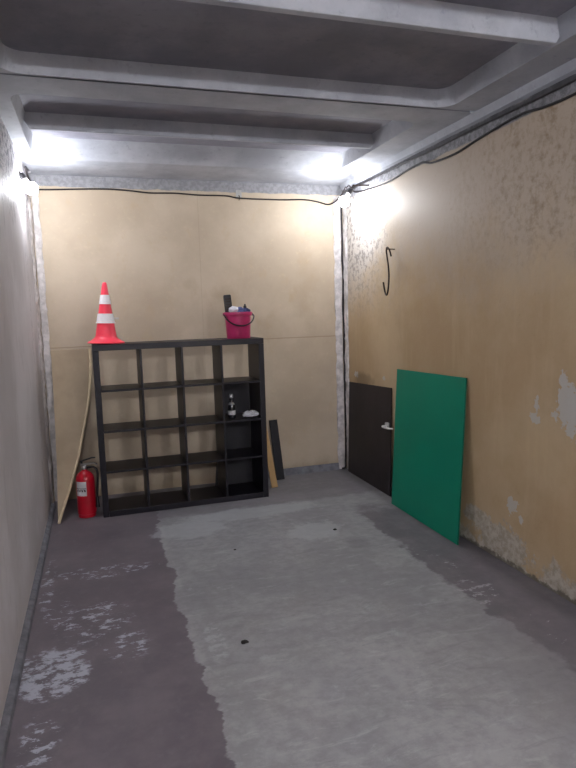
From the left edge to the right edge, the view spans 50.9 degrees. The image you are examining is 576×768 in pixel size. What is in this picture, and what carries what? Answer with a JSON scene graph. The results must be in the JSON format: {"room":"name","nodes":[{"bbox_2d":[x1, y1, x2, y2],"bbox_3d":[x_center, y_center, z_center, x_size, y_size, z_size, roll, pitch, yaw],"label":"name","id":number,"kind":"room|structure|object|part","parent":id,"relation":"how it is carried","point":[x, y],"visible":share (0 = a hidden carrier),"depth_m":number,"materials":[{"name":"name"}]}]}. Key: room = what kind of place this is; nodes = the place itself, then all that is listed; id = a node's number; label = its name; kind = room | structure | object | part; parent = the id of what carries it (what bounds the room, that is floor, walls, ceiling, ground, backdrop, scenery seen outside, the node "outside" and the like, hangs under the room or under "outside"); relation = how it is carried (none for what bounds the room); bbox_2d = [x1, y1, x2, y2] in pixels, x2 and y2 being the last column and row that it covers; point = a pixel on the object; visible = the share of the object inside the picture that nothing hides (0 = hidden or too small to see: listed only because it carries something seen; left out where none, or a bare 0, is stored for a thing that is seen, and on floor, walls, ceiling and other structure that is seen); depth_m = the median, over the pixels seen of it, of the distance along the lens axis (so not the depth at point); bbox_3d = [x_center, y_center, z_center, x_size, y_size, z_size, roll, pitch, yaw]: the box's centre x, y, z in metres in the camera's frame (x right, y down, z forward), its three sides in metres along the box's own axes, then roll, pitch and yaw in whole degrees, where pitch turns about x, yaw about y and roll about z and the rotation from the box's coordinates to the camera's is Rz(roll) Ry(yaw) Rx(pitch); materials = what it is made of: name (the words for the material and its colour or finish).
{"room":"garage","nodes":[
{"label":"garage","id":0,"kind":"room"},
{"bbox_2d":[0,116,51,723],"bbox_3d":[-1.056,0.073,1.566,0.120,3.000,8.391,-4,7,-17],"label":"wall","id":1,"kind":"structure","parent":0,"point":[25,493],"depth_m":3.76,"materials":[{"name":"paint"}]},
{"bbox_2d":[0,503,55,767],"bbox_3d":[-0.909,1.545,1.673,0.035,0.045,8.191,-4,7,-17],"label":"baseboard","id":2,"kind":"structure","parent":1,"relation":"attached to","point":[10,704],"depth_m":3.11,"materials":[{"name":"grey concrete"}]},
{"bbox_2d":[19,171,37,194],"bbox_3d":[-2.019,-1.579,4.709,0.100,0.202,0.138,4,9,39],"label":"wall lamp","id":3,"kind":"object","parent":1,"relation":"attached to","point":[31,188],"visible":0.98,"depth_m":4.69,"materials":[{"name":"white"}]},
{"bbox_2d":[19,172,25,179],"bbox_3d":[-2.062,-1.612,4.689,0.050,0.044,0.050,-43,24,-19],"label":"socket","id":4,"kind":"object","parent":3,"relation":"attached to","point":[22,176],"depth_m":4.67,"materials":[{"name":"white plastic"}]},
{"bbox_3d":[-2.040,-1.579,4.705,0.042,0.040,0.042,-43,24,-19],"label":"bulb","id":5,"kind":"part","parent":3,"relation":"part of","materials":[{"name":"white glass"}]},
{"bbox_3d":[-2.005,-1.528,4.731,0.100,0.095,0.100,-43,24,-19],"label":"bulb","id":6,"kind":"part","parent":3,"relation":"part of","materials":[{"name":"white"}]},
{"bbox_2d":[24,112,373,148],"bbox_3d":[-0.547,-1.866,4.468,2.655,0.120,0.060,-4,7,-17],"label":"trim","id":7,"kind":"structure","parent":1,"relation":"attached to","point":[34,120],"depth_m":4.40,"materials":[{"name":"concrete"}]},
{"bbox_2d":[178,0,559,46],"bbox_3d":[0.077,-1.656,2.608,2.710,0.125,0.095,-4,7,-17],"label":"ceiling beam","id":8,"kind":"structure","parent":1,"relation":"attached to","point":[422,15],"depth_m":2.74,"materials":[{"name":"concrete"}]},
{"bbox_2d":[28,174,346,500],"bbox_3d":[-0.853,-0.528,6.058,3.258,3.100,0.120,-4,7,-17],"label":"wall","id":9,"kind":"structure","parent":0,"point":[167,263],"depth_m":5.94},
{"bbox_2d":[27,191,57,503],"bbox_3d":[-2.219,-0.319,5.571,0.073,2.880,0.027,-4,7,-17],"label":"trim","id":10,"kind":"structure","parent":9,"relation":"attached to","point":[35,200],"depth_m":5.55,"materials":[{"name":"white paint"}]},
{"bbox_2d":[24,166,346,204],"bbox_3d":[-0.804,-1.786,5.480,2.895,0.148,0.753,-4,7,-17],"label":"cable","id":11,"kind":"object","parent":9,"relation":"attached to","point":[25,167],"visible":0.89,"depth_m":5.75,"materials":[{"name":"rubber"}]},
{"bbox_2d":[0,74,473,185],"bbox_3d":[-0.519,-1.889,4.697,3.018,0.110,2.371,-4,7,-17],"label":"ceiling beam","id":12,"kind":"structure","parent":9,"relation":"attached to","point":[41,155],"depth_m":4.82,"materials":[{"name":"concrete"}]},
{"bbox_2d":[236,190,241,199],"bbox_3d":[-0.481,-1.857,5.947,0.056,0.099,0.033,-4,7,-17],"label":"clip","id":13,"kind":"object","parent":9,"relation":"attached to","point":[238,192],"visible":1,"depth_m":5.95,"materials":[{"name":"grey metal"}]},
{"bbox_2d":[268,463,339,477],"bbox_3d":[0.016,0.929,6.420,1.134,0.070,0.030,-4,7,-17],"label":"baseboard","id":14,"kind":"structure","parent":9,"relation":"attached to","point":[332,466],"depth_m":6.49,"materials":[{"name":"grey concrete"}]},
{"bbox_2d":[332,196,344,468],"bbox_3d":[0.545,-0.509,6.434,0.093,2.890,0.026,-4,7,-17],"label":"trim","id":15,"kind":"structure","parent":9,"relation":"attached to","point":[336,206],"depth_m":6.42,"materials":[{"name":"white paint"}]},
{"bbox_2d":[0,0,575,151],"bbox_3d":[0.371,-1.722,1.885,3.258,0.195,8.511,-4,7,-17],"label":"ceiling","id":16,"kind":"structure","parent":0,"point":[168,32],"depth_m":3.18,"materials":[{"name":"concrete"}]},
{"bbox_2d":[3,468,575,767],"bbox_3d":[0.488,1.523,2.207,3.258,0.120,8.661,-4,7,-17],"label":"floor","id":17,"kind":"structure","parent":0,"point":[379,639],"depth_m":3.16,"materials":[{"name":"paint"}]},
{"bbox_2d":[51,348,91,523],"bbox_3d":[-1.895,0.424,5.383,0.356,1.435,0.694,-4,7,-17],"label":"sheet","id":18,"kind":"object","parent":17,"relation":"on","point":[71,368],"visible":1,"depth_m":5.55,"materials":[{"name":"beige wood"}]},
{"bbox_2d":[76,457,99,517],"bbox_3d":[-1.750,0.893,5.268,0.182,0.522,0.156,-7,9,-38],"label":"fire extinguisher","id":19,"kind":"object","parent":17,"relation":"on","point":[88,502],"visible":1,"depth_m":5.22,"materials":[{"name":"red metal"}]},
{"bbox_3d":[-1.725,0.694,5.242,0.142,0.026,0.024,-3,7,-9],"label":"handle","id":20,"kind":"part","parent":19,"relation":"part of","materials":[{"name":"grey metal"}]},
{"bbox_2d":[91,337,268,517],"bbox_3d":[-0.969,0.348,5.549,1.490,1.490,0.390,-4,7,-18],"label":"shelving unit","id":21,"kind":"object","parent":17,"relation":"on","point":[224,492],"visible":0.97,"depth_m":5.51,"materials":[{"name":"black laminate"}]},
{"bbox_3d":[-1.651,0.420,5.329,0.050,1.439,0.390,-4,7,-18],"label":"panel","id":22,"kind":"part","parent":21,"relation":"part of","materials":[{"name":"black laminate"}]},
{"bbox_2d":[87,282,124,343],"bbox_3d":[-1.588,-0.612,5.231,0.316,0.527,0.316,2,8,31],"label":"traffic cone","id":23,"kind":"object","parent":21,"relation":"on","point":[105,329],"visible":1,"depth_m":5.18,"materials":[{"name":"red plastic"}]},
{"bbox_3d":[-0.990,-0.366,5.463,1.490,0.050,0.390,-4,7,-18],"label":"panel","id":24,"kind":"part","parent":21,"relation":"part of","materials":[{"name":"black laminate"}]},
{"bbox_3d":[-0.980,-0.001,5.507,1.388,0.018,0.386,-4,7,-18],"label":"shelf","id":25,"kind":"part","parent":21,"relation":"part of","materials":[{"name":"black laminate"}]},
{"bbox_3d":[-0.969,0.348,5.549,1.388,0.018,0.386,-4,7,-18],"label":"shelf","id":26,"kind":"part","parent":21,"relation":"part of","materials":[{"name":"black laminate"}]},
{"bbox_3d":[-0.959,0.697,5.592,1.388,0.018,0.386,-4,7,-18],"label":"shelf","id":27,"kind":"part","parent":21,"relation":"part of","materials":[{"name":"black laminate"}]},
{"bbox_3d":[-0.949,1.063,5.636,1.388,0.050,0.390,-4,7,-18],"label":"panel","id":28,"kind":"part","parent":21,"relation":"part of","materials":[{"name":"black laminate"}]},
{"bbox_2d":[228,394,235,418],"bbox_3d":[-0.522,0.205,5.595,0.071,0.228,0.071,-4,7,-17],"label":"bottle","id":29,"kind":"object","parent":21,"relation":"on","point":[231,406],"visible":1,"depth_m":5.57,"materials":[{"name":"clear glass"}]},
{"bbox_2d":[223,312,254,338],"bbox_3d":[-0.457,-0.544,5.588,0.283,0.241,0.290,-4,7,-17],"label":"bucket","id":30,"kind":"object","parent":21,"relation":"on","point":[237,323],"visible":0.98,"depth_m":5.50,"materials":[{"name":"plastic"}]},
{"bbox_2d":[223,294,231,311],"bbox_3d":[-0.545,-0.690,5.563,0.092,0.265,0.038,-4,7,-17],"label":"brush","id":31,"kind":"object","parent":30,"relation":"in","point":[227,298],"visible":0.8,"depth_m":5.54,"materials":[{"name":"black plastic"}]},
{"bbox_2d":[229,306,237,311],"bbox_3d":[-0.493,-0.675,5.504,0.100,0.072,0.069,-4,7,-17],"label":"rag","id":32,"kind":"object","parent":30,"relation":"on","point":[233,308],"visible":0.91,"depth_m":5.48,"materials":[{"name":"white fabric"}]},
{"bbox_3d":[-0.439,-0.585,5.520,0.283,0.118,0.158,-4,7,-17],"label":"handle","id":33,"kind":"part","parent":30,"relation":"part of","materials":[{"name":"black plastic"}]},
{"bbox_2d":[237,307,244,311],"bbox_3d":[-0.440,-0.666,5.556,0.109,0.088,0.104,-4,7,-17],"label":"cloth","id":34,"kind":"object","parent":30,"relation":"in","point":[240,309],"visible":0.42,"depth_m":5.51,"materials":[{"name":"blue fabric"}]},
{"bbox_2d":[242,410,258,416],"bbox_3d":[-0.346,0.274,5.621,0.166,0.067,0.100,-4,7,-17],"label":"plastic bag","id":35,"kind":"object","parent":21,"relation":"on","point":[247,413],"visible":1,"depth_m":5.60,"materials":[{"name":"white plastic"}]},
{"bbox_3d":[-0.286,0.326,5.776,0.050,1.439,0.390,-4,7,-18],"label":"panel","id":36,"kind":"part","parent":21,"relation":"part of","materials":[{"name":"black laminate"}]},
{"bbox_2d":[215,383,252,485],"bbox_3d":[-0.538,0.503,6.062,0.480,1.039,0.232,-4,7,-17],"label":"board","id":37,"kind":"object","parent":17,"relation":"on","point":[238,434],"visible":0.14,"depth_m":6.07,"materials":[{"name":"wood"}]},
{"bbox_2d":[266,425,277,487],"bbox_3d":[-0.227,0.532,6.088,0.063,0.956,0.413,-5,8,-25],"label":"wooden plank","id":38,"kind":"object","parent":17,"relation":"on","point":[271,469],"visible":0.49,"depth_m":6.01,"materials":[{"name":"brown wood"}]},
{"bbox_2d":[269,419,284,479],"bbox_3d":[-0.117,0.680,6.271,0.086,0.608,0.175,-5,8,-25],"label":"plank","id":39,"kind":"object","parent":17,"relation":"on","point":[279,471],"visible":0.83,"depth_m":6.26,"materials":[{"name":"black wood"}]},
{"bbox_2d":[348,382,392,496],"bbox_3d":[0.789,0.495,5.917,0.098,1.005,1.100,-4,7,-17],"label":"door","id":40,"kind":"structure","parent":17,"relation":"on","point":[370,406],"depth_m":5.92,"materials":[{"name":"brown wood"}]},
{"bbox_2d":[391,369,466,544],"bbox_3d":[1.103,0.509,4.871,0.119,1.212,1.110,-4,7,-17],"label":"board","id":41,"kind":"object","parent":17,"relation":"on","point":[430,409],"visible":1,"depth_m":4.78,"materials":[{"name":"paint"}]},
{"bbox_2d":[342,73,575,604],"bbox_3d":[1.933,-0.127,2.500,0.120,3.000,8.391,-4,7,-17],"label":"wall","id":42,"kind":"structure","parent":0,"point":[482,263],"depth_m":4.03,"materials":[{"name":"paint"}]},
{"bbox_2d":[5,73,474,111],"bbox_3d":[-0.157,-1.770,3.563,3.018,0.114,0.024,-4,7,-17],"label":"trim","id":43,"kind":"structure","parent":42,"relation":"attached to","point":[5,73],"depth_m":3.51,"materials":[{"name":"concrete"}]},
{"bbox_2d":[0,6,575,110],"bbox_3d":[0.210,-1.634,2.418,3.018,0.110,2.400,-4,7,-17],"label":"ceiling beam","id":44,"kind":"structure","parent":42,"relation":"attached to","point":[521,64],"depth_m":3.42,"materials":[{"name":"concrete"}]},
{"bbox_2d":[340,206,346,468],"bbox_3d":[0.580,-0.489,6.420,0.051,2.848,0.086,1,7,23],"label":"cable","id":45,"kind":"object","parent":42,"relation":"attached to","point":[340,206],"visible":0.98,"depth_m":6.43,"materials":[{"name":"rubber"}]},
{"bbox_2d":[343,206,348,468],"bbox_3d":[0.619,-0.476,6.397,0.036,2.830,0.092,-4,7,-17],"label":"trim","id":46,"kind":"structure","parent":42,"relation":"attached to","point":[345,262],"depth_m":6.37,"materials":[{"name":"white paint"}]},
{"bbox_2d":[339,184,368,206],"bbox_3d":[0.612,-1.763,5.668,0.296,0.209,0.099,-5,8,-23],"label":"wall lamp","id":47,"kind":"object","parent":42,"relation":"attached to","point":[344,201],"visible":1,"depth_m":5.61,"materials":[{"name":"white"}]},
{"bbox_3d":[0.522,-1.699,5.637,0.100,0.095,0.100,30,6,-4],"label":"bulb","id":48,"kind":"part","parent":47,"relation":"part of","materials":[{"name":"white"}]},
{"bbox_2d":[340,58,575,189],"bbox_3d":[1.817,-1.580,2.274,0.050,0.055,8.341,-4,7,-17],"label":"trim","id":49,"kind":"structure","parent":42,"relation":"attached to","point":[560,73],"depth_m":4.00,"materials":[{"name":"concrete"}]},
{"bbox_2d":[347,92,575,192],"bbox_3d":[1.349,-1.593,3.488,0.212,0.110,5.127,-4,7,-17],"label":"cable","id":50,"kind":"object","parent":42,"relation":"attached to","point":[573,94],"visible":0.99,"depth_m":4.04,"materials":[{"name":"rubber"}]},
{"bbox_2d":[352,79,575,187],"bbox_3d":[1.413,-1.670,3.591,0.012,0.032,5.300,-4,7,-17],"label":"cable","id":51,"kind":"object","parent":42,"relation":"attached to","point":[574,80],"visible":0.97,"depth_m":4.01,"materials":[{"name":"rubber"}]},
{"bbox_3d":[0.903,-1.178,5.273,0.081,0.020,0.019,-4,7,-17],"label":"nail","id":52,"kind":"object","parent":42,"relation":"attached to","visible":0},
{"bbox_2d":[382,246,391,295],"bbox_3d":[0.872,-0.990,5.321,0.034,0.425,0.184,-3,7,-12],"label":"hook","id":53,"kind":"object","parent":52,"relation":"hanging from","point":[387,246],"visible":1,"depth_m":5.30,"materials":[{"name":"metal"}]}
]}

